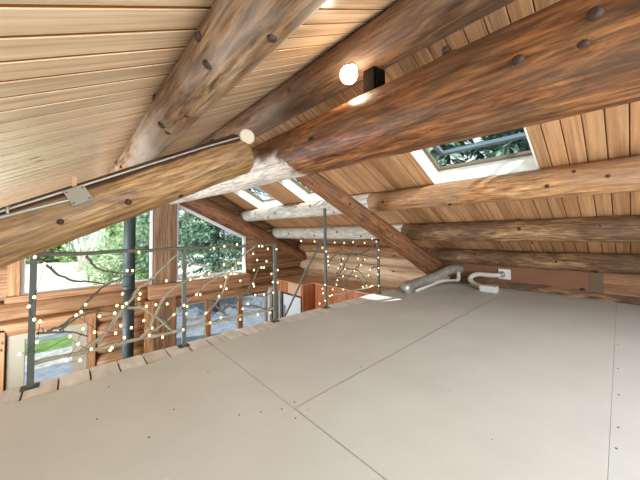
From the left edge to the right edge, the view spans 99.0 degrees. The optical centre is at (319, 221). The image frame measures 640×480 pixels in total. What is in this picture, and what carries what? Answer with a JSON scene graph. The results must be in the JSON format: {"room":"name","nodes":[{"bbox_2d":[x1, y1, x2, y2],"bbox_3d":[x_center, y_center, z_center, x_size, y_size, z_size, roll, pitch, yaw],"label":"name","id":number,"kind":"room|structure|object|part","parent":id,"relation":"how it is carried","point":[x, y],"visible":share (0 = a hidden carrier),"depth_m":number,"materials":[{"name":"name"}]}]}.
{"room":"log cabin loft","nodes":[
{"label":"log cabin loft","id":0,"kind":"room"},
{"bbox_2d":[0,195,303,391],"bbox_3d":[-3.509,1.469,6.273,8.100,5.511,0.501,1,-3,-42],"label":"wall","id":1,"kind":"structure","parent":0,"point":[54,308],"depth_m":5.88,"materials":[{"name":"brown wood"}]},
{"bbox_3d":[-5.324,2.820,4.496,0.170,2.050,0.180,1,-3,-42],"label":"window trim","id":2,"kind":"part","parent":1,"relation":"part of","materials":[{"name":"brown wood"}]},
{"bbox_3d":[-5.226,0.899,4.676,0.150,0.800,0.150,1,-3,-42],"label":"rough trim","id":3,"kind":"part","parent":1,"relation":"part of","materials":[{"name":"brown wood"}]},
{"bbox_2d":[6,323,86,389],"bbox_3d":[-4.885,2.699,4.923,1.010,1.715,0.110,1,-3,-42],"label":"window","id":4,"kind":"structure","parent":1,"relation":"in","point":[15,370],"depth_m":4.67,"materials":[{"name":"beige paint"}]},
{"bbox_3d":[-4.904,1.791,4.931,1.340,0.130,0.180,1,-3,-42],"label":"window trim","id":5,"kind":"part","parent":1,"relation":"part of","materials":[{"name":"brown wood"}]},
{"bbox_2d":[20,210,152,294],"bbox_3d":[-4.475,0.452,5.437,1.970,1.715,0.090,1,-3,-42],"label":"window","id":6,"kind":"structure","parent":1,"relation":"in","point":[23,262],"depth_m":5.38,"materials":[{"name":"white paint"}]},
{"bbox_3d":[-4.444,2.866,5.296,0.130,2.000,0.180,1,-3,-42],"label":"window trim","id":7,"kind":"part","parent":1,"relation":"part of","materials":[{"name":"brown wood"}]},
{"bbox_2d":[65,291,132,361],"bbox_3d":[-1.642,0.766,2.052,0.388,0.483,0.019,1,-3,-42],"label":"string lights","id":8,"kind":"object","parent":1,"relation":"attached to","point":[76,315],"depth_m":1.99,"materials":[{"name":"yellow plastic"}]},
{"bbox_2d":[108,292,161,315],"bbox_3d":[-1.482,0.639,2.205,0.356,0.160,0.019,1,-3,-42],"label":"string lights","id":9,"kind":"object","parent":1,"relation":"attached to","point":[122,293],"depth_m":2.16,"materials":[{"name":"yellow plastic"}]},
{"bbox_2d":[124,319,168,347],"bbox_3d":[-1.420,0.896,2.248,0.309,0.192,0.019,1,-3,-42],"label":"string lights","id":10,"kind":"object","parent":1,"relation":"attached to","point":[149,335],"depth_m":2.25,"materials":[{"name":"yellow plastic"}]},
{"bbox_3d":[-3.732,2.807,5.934,0.160,2.150,0.200,1,-3,-42],"label":"window trim","id":11,"kind":"part","parent":1,"relation":"part of","materials":[{"name":"brown wood"}]},
{"bbox_3d":[-3.523,1.708,6.179,0.440,4.360,0.280,1,-3,-42],"label":"timber post","id":12,"kind":"part","parent":1,"relation":"part of","materials":[{"name":"brown wood"}]},
{"bbox_2d":[173,300,191,315],"bbox_3d":[-1.225,0.775,2.432,0.148,0.117,0.019,1,-3,-42],"label":"string lights","id":13,"kind":"object","parent":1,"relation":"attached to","point":[186,313],"depth_m":2.44,"materials":[{"name":"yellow plastic"}]},
{"bbox_2d":[177,204,245,280],"bbox_3d":[-2.748,0.489,7.008,1.780,1.824,0.090,1,-3,-42],"label":"window","id":14,"kind":"structure","parent":1,"relation":"in","point":[243,270],"depth_m":6.99,"materials":[{"name":"white paint"}]},
{"bbox_2d":[176,292,266,337],"bbox_3d":[-2.458,2.794,7.128,2.450,1.640,0.110,1,-3,-42],"label":"window","id":15,"kind":"structure","parent":1,"relation":"in","point":[207,333],"depth_m":7.09,"materials":[{"name":"beige paint"}]},
{"bbox_3d":[-2.277,1.893,7.324,2.950,0.150,0.170,1,-3,-42],"label":"window trim","id":16,"kind":"part","parent":1,"relation":"part of","materials":[{"name":"brown wood"}]},
{"bbox_2d":[220,268,234,291],"bbox_3d":[-0.923,0.581,2.717,0.143,0.218,0.019,1,-3,-42],"label":"string lights","id":17,"kind":"object","parent":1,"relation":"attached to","point":[231,268],"depth_m":2.71,"materials":[{"name":"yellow plastic"}]},
{"bbox_2d":[185,197,305,260],"bbox_3d":[-1.932,0.183,7.501,3.871,2.105,0.368,1,-3,-42],"label":"log","id":18,"kind":"object","parent":1,"relation":"attached to","point":[206,205],"visible":0.9,"depth_m":7.25,"materials":[{"name":"brown wood"}]},
{"bbox_2d":[239,277,255,305],"bbox_3d":[-0.761,0.726,2.857,0.182,0.296,0.019,1,-3,-42],"label":"string lights","id":19,"kind":"object","parent":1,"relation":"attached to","point":[240,277],"depth_m":2.88,"materials":[{"name":"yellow plastic"}]},
{"bbox_2d":[252,245,268,270],"bbox_3d":[-0.651,0.394,2.974,0.196,0.264,0.019,1,-3,-42],"label":"string lights","id":20,"kind":"object","parent":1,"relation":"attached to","point":[258,245],"depth_m":2.97,"materials":[{"name":"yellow plastic"}]},
{"bbox_2d":[267,287,281,320],"bbox_3d":[-1.339,2.928,8.079,0.450,2.020,0.160,1,-3,-42],"label":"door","id":21,"kind":"structure","parent":1,"relation":"in","point":[269,297],"depth_m":8.04,"materials":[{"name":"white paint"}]},
{"bbox_3d":[-1.359,2.968,8.093,0.260,1.940,0.050,1,-3,-42],"label":"panel","id":22,"kind":"part","parent":21,"relation":"part of","materials":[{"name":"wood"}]},
{"bbox_2d":[169,0,639,204],"bbox_3d":[-0.296,-0.682,2.823,0.532,0.558,9.324,1,-3,-42],"label":"log","id":23,"kind":"object","parent":1,"relation":"attached to","point":[565,58],"visible":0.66,"depth_m":1.34,"materials":[{"name":"brown wood"}]},
{"bbox_2d":[295,173,442,274],"bbox_3d":[0.952,0.179,4.294,3.536,1.724,0.384,1,-3,-41],"label":"log","id":24,"kind":"object","parent":23,"relation":"attached to","point":[418,256],"visible":0.94,"depth_m":3.94,"materials":[{"name":"brown wood"}]},
{"bbox_2d":[363,66,384,93],"bbox_3d":[0.416,-1.038,2.096,0.140,0.260,0.120,1,-3,-42],"label":"support block","id":25,"kind":"object","parent":23,"relation":"on","point":[373,77],"visible":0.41,"depth_m":2.04,"materials":[{"name":"black wood"}]},
{"bbox_2d":[0,0,397,207],"bbox_3d":[-2.036,-0.383,1.362,4.616,2.671,9.724,1,-3,-42],"label":"ceiling","id":26,"kind":"structure","parent":0,"point":[78,78],"depth_m":1.37,"materials":[{"name":"brown wood"}]},
{"bbox_2d":[0,134,254,267],"bbox_3d":[-1.628,-0.117,1.932,2.500,1.480,0.405,1,-3,-41],"label":"log","id":27,"kind":"object","parent":26,"relation":"attached to","point":[126,196],"visible":0.94,"depth_m":1.92,"materials":[{"name":"brown wood"}]},
{"bbox_2d":[0,199,68,218],"bbox_3d":[-1.971,0.098,1.396,1.070,0.521,0.036,1,-3,-40],"label":"cable","id":28,"kind":"object","parent":27,"relation":"attached to","point":[64,200],"visible":0.98,"depth_m":1.62,"materials":[{"name":"beige plastic"}]},
{"bbox_2d":[72,177,76,186],"bbox_3d":[-1.633,-0.260,1.815,0.024,0.065,0.024,1,-3,-42],"label":"peg","id":29,"kind":"object","parent":27,"relation":"attached to","point":[74,179],"visible":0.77,"depth_m":1.81,"materials":[{"name":"brown wood"}]},
{"bbox_2d":[63,186,92,206],"bbox_3d":[-1.555,-0.160,1.759,0.146,0.149,0.085,1,-3,-42],"label":"junction box","id":30,"kind":"object","parent":27,"relation":"attached to","point":[78,196],"visible":1,"depth_m":1.74,"materials":[{"name":"silver metal"}]},
{"bbox_2d":[0,136,239,212],"bbox_3d":[-1.562,-0.229,1.801,2.218,1.169,0.027,1,-3,-41],"label":"cable","id":31,"kind":"object","parent":27,"relation":"attached to","point":[203,147],"visible":0.95,"depth_m":1.90,"materials":[{"name":"beige plastic"}]},
{"bbox_2d":[239,129,254,143],"bbox_3d":[-0.691,-0.802,2.583,0.148,0.149,0.043,1,-3,-36],"label":"bulb","id":32,"kind":"object","parent":27,"relation":"attached to","point":[246,135],"visible":0.96,"depth_m":2.56,"materials":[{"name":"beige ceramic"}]},
{"bbox_2d":[109,0,327,172],"bbox_3d":[-1.191,-0.691,2.030,0.286,0.275,9.351,1,-3,-42],"label":"log","id":33,"kind":"object","parent":26,"relation":"attached to","point":[234,37],"visible":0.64,"depth_m":1.11,"materials":[{"name":"brown wood"}]},
{"bbox_2d":[199,0,515,144],"bbox_3d":[-0.309,-1.272,2.862,0.356,0.368,9.351,1,-3,-42],"label":"log","id":34,"kind":"object","parent":26,"relation":"attached to","point":[405,28],"visible":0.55,"depth_m":1.96,"materials":[{"name":"brown wood"}]},
{"bbox_2d":[340,62,357,84],"bbox_3d":[0.225,-1.121,2.062,0.158,0.172,0.132,1,-3,-42],"label":"ceiling lamp","id":35,"kind":"object","parent":34,"relation":"attached to","point":[348,74],"visible":1,"depth_m":2.01,"materials":[{"name":"white glass"}]},
{"bbox_2d":[0,282,639,479],"bbox_3d":[1.082,1.178,1.062,8.170,0.303,5.301,1,-3,-42],"label":"floor","id":36,"kind":"structure","parent":0,"point":[445,380],"depth_m":1.63,"materials":[{"name":"beige"}]},
{"bbox_2d":[19,243,279,391],"bbox_3d":[-1.224,0.676,2.478,2.007,0.894,0.080,1,-3,-42],"label":"railing","id":37,"kind":"object","parent":36,"relation":"on","point":[31,361],"visible":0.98,"depth_m":2.21,"materials":[{"name":"grey metal"}]},
{"bbox_3d":[-1.927,1.101,1.816,0.090,0.008,0.080,1,-3,-42],"label":"plate","id":38,"kind":"part","parent":37,"relation":"part of","materials":[{"name":"grey metal"}]},
{"bbox_3d":[-1.933,0.666,1.833,0.033,0.869,0.033,1,-3,-42],"label":"post","id":39,"kind":"part","parent":37,"relation":"part of","materials":[{"name":"grey metal"}]},
{"bbox_2d":[27,255,45,344],"bbox_3d":[-1.900,0.523,1.830,0.079,0.588,0.019,1,-3,-42],"label":"string lights","id":40,"kind":"object","parent":37,"relation":"attached to","point":[35,257],"depth_m":1.83,"materials":[{"name":"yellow plastic"}]},
{"bbox_2d":[17,339,64,355],"bbox_3d":[-1.872,0.846,1.839,0.220,0.045,0.019,1,-3,-42],"label":"string lights","id":41,"kind":"object","parent":37,"relation":"attached to","point":[19,353],"depth_m":1.80,"materials":[{"name":"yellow plastic"}]},
{"bbox_2d":[126,251,149,279],"bbox_3d":[-1.479,0.363,2.222,0.158,0.236,0.019,1,-3,-42],"label":"string lights","id":42,"kind":"object","parent":37,"relation":"attached to","point":[127,270],"depth_m":2.20,"materials":[{"name":"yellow plastic"}]},
{"bbox_3d":[-1.216,0.969,2.471,1.932,0.041,0.045,1,-3,-42],"label":"rail","id":43,"kind":"part","parent":37,"relation":"part of","materials":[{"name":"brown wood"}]},
{"bbox_3d":[-1.226,0.248,2.498,1.957,0.037,0.037,1,-3,-42],"label":"rail","id":44,"kind":"part","parent":37,"relation":"part of","materials":[{"name":"grey metal"}]},
{"bbox_3d":[-1.225,1.118,2.455,0.090,0.008,0.080,1,-3,-42],"label":"plate","id":45,"kind":"part","parent":37,"relation":"part of","materials":[{"name":"grey metal"}]},
{"bbox_3d":[-1.230,0.683,2.472,0.033,0.869,0.033,1,-3,-42],"label":"post","id":46,"kind":"part","parent":37,"relation":"part of","materials":[{"name":"grey metal"}]},
{"bbox_3d":[-0.515,0.700,3.123,0.033,0.869,0.033,1,-3,-42],"label":"post","id":47,"kind":"part","parent":37,"relation":"part of","materials":[{"name":"grey metal"}]},
{"bbox_2d":[322,208,381,308],"bbox_3d":[0.513,0.499,4.069,1.280,1.329,0.080,1,-3,-42],"label":"railing","id":48,"kind":"object","parent":36,"relation":"on","point":[326,296],"visible":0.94,"depth_m":3.89,"materials":[{"name":"grey metal"}]},
{"bbox_2d":[284,242,321,316],"bbox_3d":[-0.724,1.883,4.537,0.040,3.128,2.404,1,-3,-40],"label":"ladder handrail","id":49,"kind":"object","parent":48,"relation":"attached to","point":[320,243],"visible":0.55,"depth_m":3.97,"materials":[{"name":"grey metal"}]},
{"bbox_3d":[0.073,0.486,3.669,0.033,1.324,0.033,1,-3,-42],"label":"post","id":50,"kind":"part","parent":48,"relation":"part of","materials":[{"name":"grey metal"}]},
{"bbox_2d":[301,238,378,303],"bbox_3d":[0.364,0.663,3.885,1.614,0.839,0.019,1,-3,-42],"label":"string lights","id":51,"kind":"object","parent":48,"relation":"attached to","point":[372,238],"visible":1,"depth_m":3.82,"materials":[{"name":"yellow plastic"}]},
{"bbox_3d":[0.510,0.283,4.077,1.192,0.035,0.035,1,-3,-42],"label":"rail","id":52,"kind":"part","parent":48,"relation":"part of","materials":[{"name":"grey metal"}]},
{"bbox_3d":[0.519,1.020,4.048,1.192,0.038,0.040,1,-3,-42],"label":"rail","id":53,"kind":"part","parent":48,"relation":"part of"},
{"bbox_3d":[0.956,0.729,4.460,0.033,0.879,0.033,1,-3,-42],"label":"post","id":54,"kind":"part","parent":48,"relation":"part of","materials":[{"name":"grey metal"}]},
{"bbox_2d":[400,265,463,293],"bbox_3d":[1.973,0.992,4.853,1.633,0.370,0.306,1,-3,-32],"label":"air duct","id":55,"kind":"object","parent":36,"relation":"on","point":[408,286],"visible":0.99,"depth_m":4.84,"materials":[{"name":"metal"}]},
{"bbox_2d":[414,272,460,291],"bbox_3d":[2.045,1.050,4.820,1.271,0.219,0.180,1,-3,-32],"label":"drain pipe","id":56,"kind":"object","parent":36,"relation":"on","point":[458,276],"visible":0.98,"depth_m":4.93,"materials":[{"name":"beige plastic"}]},
{"bbox_2d":[468,269,510,292],"bbox_3d":[2.833,0.984,4.656,0.529,0.329,0.602,1,-3,-42],"label":"hose","id":57,"kind":"object","parent":36,"relation":"on","point":[502,273],"visible":1,"depth_m":4.64,"materials":[{"name":"beige plastic"}]},
{"bbox_3d":[3.149,0.901,4.662,0.033,0.170,0.180,1,-3,-42],"label":"wall plate","id":58,"kind":"part","parent":57,"relation":"part of","materials":[{"name":"white paint"}]},
{"bbox_2d":[219,0,639,253],"bbox_3d":[1.314,-0.401,4.404,4.587,2.481,9.721,1,-3,-42],"label":"ceiling","id":59,"kind":"structure","parent":0,"point":[612,132],"depth_m":3.22,"materials":[{"name":"brown wood"}]},
{"bbox_2d":[233,187,282,207],"bbox_3d":[-1.426,-0.690,6.376,1.005,0.692,1.110,1,-3,-42],"label":"skylight","id":60,"kind":"object","parent":59,"relation":"attached to","point":[246,194],"visible":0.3,"depth_m":6.79,"materials":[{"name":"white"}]},
{"bbox_3d":[-1.413,-0.757,6.392,1.078,0.045,0.912,-3,-30,48],"label":"frame","id":61,"kind":"part","parent":60,"relation":"part of","materials":[{"name":"brown"}]},
{"bbox_2d":[279,178,323,201],"bbox_3d":[-0.174,-0.759,5.002,1.005,0.692,1.090,1,-3,-42],"label":"skylight","id":62,"kind":"object","parent":59,"relation":"attached to","point":[293,185],"visible":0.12,"depth_m":5.46,"materials":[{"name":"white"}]},
{"bbox_3d":[-0.161,-0.826,5.018,1.058,0.045,0.912,-3,-30,48],"label":"frame","id":63,"kind":"part","parent":62,"relation":"part of","materials":[{"name":"brown"}]},
{"bbox_2d":[240,193,371,220],"bbox_3d":[-0.621,-0.223,5.908,0.323,0.318,4.350,1,-3,-43],"label":"log","id":64,"kind":"object","parent":59,"relation":"attached to","point":[314,208],"visible":0.81,"depth_m":5.57,"materials":[{"name":"beige wood"}]},
{"bbox_2d":[270,224,403,238],"bbox_3d":[0.091,0.271,6.532,0.320,0.312,4.350,1,-3,-43],"label":"log","id":65,"kind":"object","parent":59,"relation":"attached to","point":[351,231],"visible":0.77,"depth_m":6.27,"materials":[{"name":"beige wood"}]},
{"bbox_2d":[297,243,427,258],"bbox_3d":[0.773,0.751,7.169,0.278,0.281,4.290,1,-3,-42],"label":"log","id":66,"kind":"object","parent":59,"relation":"attached to","point":[385,251],"visible":0.68,"depth_m":6.97,"materials":[{"name":"brown wood"}]},
{"bbox_2d":[410,127,539,184],"bbox_3d":[1.640,-0.860,3.009,1.005,0.692,1.105,1,-3,-42],"label":"skylight","id":67,"kind":"object","parent":59,"relation":"attached to","point":[523,161],"visible":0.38,"depth_m":3.28,"materials":[{"name":"white"}]},
{"bbox_3d":[1.653,-0.927,3.024,1.073,0.045,0.912,-3,-30,48],"label":"frame","id":68,"kind":"part","parent":67,"relation":"part of","materials":[{"name":"brown"}]},
{"bbox_3d":[1.691,-1.059,3.065,1.045,0.217,0.876,-3,-30,48],"label":"sash","id":69,"kind":"part","parent":67,"relation":"part of","materials":[{"name":"grey metal"}]},
{"bbox_2d":[367,155,639,211],"bbox_3d":[2.509,-0.397,2.480,0.331,0.340,5.061,1,-3,-42],"label":"log","id":70,"kind":"object","parent":59,"relation":"attached to","point":[618,175],"visible":1,"depth_m":2.76,"materials":[{"name":"brown wood"}]},
{"bbox_2d":[401,215,639,242],"bbox_3d":[3.222,0.095,3.105,0.313,0.322,5.060,1,-3,-42],"label":"log","id":71,"kind":"object","parent":59,"relation":"attached to","point":[602,229],"visible":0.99,"depth_m":3.46,"materials":[{"name":"brown wood"}]},
{"bbox_2d":[426,248,639,274],"bbox_3d":[3.914,0.573,3.711,0.306,0.293,5.061,1,-3,-42],"label":"log","id":72,"kind":"object","parent":59,"relation":"attached to","point":[619,263],"visible":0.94,"depth_m":4.09,"materials":[{"name":"brown wood"}]},
{"bbox_2d":[300,252,639,296],"bbox_3d":[2.695,2.304,5.450,0.410,3.367,9.600,1,-3,-42],"label":"wall","id":73,"kind":"structure","parent":0,"point":[393,271],"depth_m":5.13,"materials":[{"name":"brown wood"}]},
{"bbox_2d":[314,280,387,308],"bbox_3d":[0.875,2.018,6.582,0.700,0.865,2.300,1,-3,-42],"label":"upper cabinet","id":74,"kind":"object","parent":73,"relation":"attached to","point":[348,286],"visible":0.37,"depth_m":6.69,"materials":[{"name":"brown wood"}]},
{"bbox_3d":[0.060,2.057,7.002,0.020,0.800,0.540,1,-3,-42],"label":"door","id":75,"kind":"part","parent":74,"relation":"part of","materials":[{"name":"brown wood"}]},
{"bbox_3d":[0.444,2.036,6.580,0.020,0.800,0.540,1,-3,-42],"label":"door","id":76,"kind":"part","parent":74,"relation":"part of","materials":[{"name":"brown wood"}]},
{"bbox_3d":[0.827,2.014,6.159,0.020,0.800,0.540,1,-3,-42],"label":"door","id":77,"kind":"part","parent":74,"relation":"part of","materials":[{"name":"brown wood"}]},
{"bbox_2d":[449,276,639,304],"bbox_3d":[4.253,1.084,3.716,0.404,0.411,4.752,1,-3,-42],"label":"log","id":78,"kind":"object","parent":73,"relation":"on","point":[580,293],"visible":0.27,"depth_m":4.16,"materials":[{"name":"brown wood"}]},
{"bbox_3d":[-0.286,3.729,2.597,8.200,0.040,9.498,1,-3,-42],"label":"floor","id":79,"kind":"structure","parent":0,"visible":0},
{"bbox_2d":[122,217,135,358],"bbox_3d":[-3.106,1.414,4.429,0.560,4.800,0.470,1,-3,-42],"label":"stovepipe","id":80,"kind":"object","parent":79,"relation":"on","point":[129,240],"visible":0.27,"depth_m":4.38,"materials":[{"name":"grey metal"}]},
{"bbox_2d":[281,292,301,316],"bbox_3d":[-0.515,2.931,7.604,0.830,1.915,0.950,1,-3,-42],"label":"refrigerator","id":81,"kind":"object","parent":79,"relation":"on","point":[296,306],"visible":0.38,"depth_m":7.37,"materials":[{"name":"white plastic"}]},
{"bbox_2d":[277,274,331,311],"bbox_3d":[-0.495,2.783,7.786,1.080,2.265,1.380,1,-3,-42],"label":"upper cabinet","id":82,"kind":"object","parent":79,"relation":"on","point":[289,284],"visible":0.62,"depth_m":7.27,"materials":[{"name":"brown wood"}]},
{"bbox_3d":[-1.092,1.831,7.710,0.020,0.265,0.600,1,-3,-42],"label":"door","id":83,"kind":"part","parent":82,"relation":"part of","materials":[{"name":"brown wood"}]},
{"bbox_3d":[-0.682,1.809,7.259,0.020,0.265,0.580,1,-3,-42],"label":"door","id":84,"kind":"part","parent":82,"relation":"part of","materials":[{"name":"brown wood"}]},
{"bbox_3d":[-0.049,2.922,7.322,1.040,1.940,0.025,1,-3,-42],"label":"panel","id":85,"kind":"part","parent":82,"relation":"part of","materials":[{"name":"brown wood"}]},
{"label":"outside","id":86,"kind":"structure","parent":0,"visible":0},
{"bbox_2d":[24,293,264,385],"bbox_3d":[-0.928,4.737,15.764,100.000,0.200,10.100,1,-3,-42],"label":"ground","id":87,"kind":"structure","parent":86,"point":[194,310],"depth_m":12.12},
{"bbox_2d":[178,213,241,311],"bbox_3d":[-5.326,-0.616,14.274,4.814,10.489,5.079,1,-3,-42],"label":"conifer tree","id":88,"kind":"object","parent":87,"relation":"on","point":[217,263],"visible":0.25,"depth_m":13.83,"materials":[{"name":"green plant"}]},
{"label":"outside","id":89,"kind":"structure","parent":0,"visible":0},
{"bbox_2d":[25,252,237,291],"bbox_3d":[-17.277,5.637,33.720,100.000,0.220,38.500,1,-3,-42],"label":"ground","id":90,"kind":"structure","parent":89,"point":[49,280],"depth_m":27.24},
{"bbox_2d":[73,230,102,271],"bbox_3d":[-26.779,-1.396,29.747,9.267,13.929,6.686,-1,-2,8],"label":"broadleaf tree","id":91,"kind":"object","parent":90,"relation":"on","point":[81,259],"visible":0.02,"depth_m":30.19,"materials":[{"name":"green plant"}]},
{"bbox_2d":[75,217,144,284],"bbox_3d":[-14.932,1.933,19.834,4.494,6.724,3.732,-1,-2,6],"label":"shrub","id":92,"kind":"object","parent":90,"relation":"on","point":[112,265],"visible":0.44,"depth_m":19.15,"materials":[{"name":"green plant"}]},
{"bbox_2d":[117,217,151,283],"bbox_3d":[-11.727,2.196,19.085,3.496,5.444,3.770,-2,-2,23],"label":"shrub","id":93,"kind":"object","parent":90,"relation":"on","point":[142,234],"visible":0.27,"depth_m":18.08,"materials":[{"name":"green plant"}]},
{"bbox_2d":[121,212,149,239],"bbox_3d":[-24.736,2.598,39.733,6.734,8.981,6.689,0,-2,-13],"label":"shrub","id":94,"kind":"object","parent":90,"relation":"on","point":[146,212],"visible":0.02,"depth_m":38.40,"materials":[{"name":"green plant"}]},
{"bbox_2d":[120,208,206,279],"bbox_3d":[-10.582,-2.611,18.879,5.887,14.969,5.448,1,-3,-42],"label":"conifer tree","id":95,"kind":"object","parent":90,"relation":"on","point":[146,216],"visible":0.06,"depth_m":18.19,"materials":[{"name":"green plant"}]},
{"bbox_2d":[192,188,272,274],"bbox_3d":[-5.072,-1.666,19.051,6.181,12.958,6.235,-2,-3,37],"label":"conifer tree","id":96,"kind":"object","parent":90,"relation":"on","point":[250,189],"visible":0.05,"depth_m":18.38,"materials":[{"name":"green plant"}]},
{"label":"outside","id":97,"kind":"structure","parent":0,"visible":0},
{"bbox_2d":[27,242,233,263],"bbox_3d":[-51.757,7.540,71.589,140.000,0.250,64.000,1,-3,-42],"label":"ground","id":98,"kind":"structure","parent":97,"point":[51,259],"depth_m":45.00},
{"bbox_2d":[26,250,52,263],"bbox_3d":[-42.700,3.436,38.069,8.358,7.569,6.455,1,-3,-42],"label":"shrub","id":99,"kind":"object","parent":98,"relation":"on","point":[46,257],"visible":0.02,"depth_m":38.72,"materials":[{"name":"green plant"}]},
{"bbox_2d":[40,234,94,262],"bbox_3d":[-39.067,2.956,42.059,8.320,7.812,8.515,1,-3,-42],"label":"shrub","id":100,"kind":"object","parent":98,"relation":"on","point":[64,248],"visible":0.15,"depth_m":40.41,"materials":[{"name":"green plant"}]},
{"bbox_2d":[86,221,123,256],"bbox_3d":[-34.121,2.454,45.263,8.494,9.035,8.073,-1,-2,3],"label":"shrub","id":101,"kind":"object","parent":98,"relation":"on","point":[111,228],"visible":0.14,"depth_m":44.00,"materials":[{"name":"green plant"}]},
{"bbox_2d":[179,211,213,246],"bbox_3d":[-28.175,-4.150,61.515,11.060,21.980,10.936,1,-3,-42],"label":"broadleaf tree","id":102,"kind":"object","parent":98,"relation":"on","point":[186,213],"visible":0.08,"depth_m":60.23,"materials":[{"name":"green plant"}]},
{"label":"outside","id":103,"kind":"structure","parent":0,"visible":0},
{"bbox_3d":[42.900,4.233,16.786,73.800,0.210,47.400,1,-3,-42],"label":"ground","id":104,"kind":"structure","parent":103,"visible":0},
{"bbox_2d":[427,132,527,166],"bbox_3d":[5.708,-3.573,12.416,7.604,15.981,7.132,1,-3,-42],"label":"conifer tree","id":105,"kind":"object","parent":104,"relation":"on","point":[445,160],"visible":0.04,"depth_m":11.35,"materials":[{"name":"green plant"}]},
{"bbox_2d":[462,140,514,161],"bbox_3d":[10.509,-5.516,15.340,7.717,19.977,7.759,1,-3,-42],"label":"conifer tree","id":106,"kind":"object","parent":104,"relation":"on","point":[463,140],"visible":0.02,"depth_m":15.16,"materials":[{"name":"green plant"}]},
{"bbox_2d":[464,128,530,158],"bbox_3d":[8.633,-4.184,10.937,7.018,17.012,7.379,0,-2,-17],"label":"conifer tree","id":107,"kind":"object","parent":104,"relation":"on","point":[520,145],"visible":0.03,"depth_m":10.31,"materials":[{"name":"green plant"}]},
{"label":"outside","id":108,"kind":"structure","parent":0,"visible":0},
{"bbox_2d":[25,335,71,355],"bbox_3d":[-11.120,4.460,8.731,5.450,0.050,1.400,1,-3,-42],"label":"ground","id":109,"kind":"structure","parent":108,"point":[67,342],"depth_m":9.90,"materials":[{"name":"green plant"}]},
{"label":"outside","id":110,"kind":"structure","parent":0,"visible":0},
{"bbox_2d":[25,343,86,371],"bbox_3d":[-10.126,4.416,7.676,5.500,0.030,1.500,1,-3,-42],"label":"ground","id":111,"kind":"structure","parent":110,"point":[65,350],"depth_m":8.90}
]}

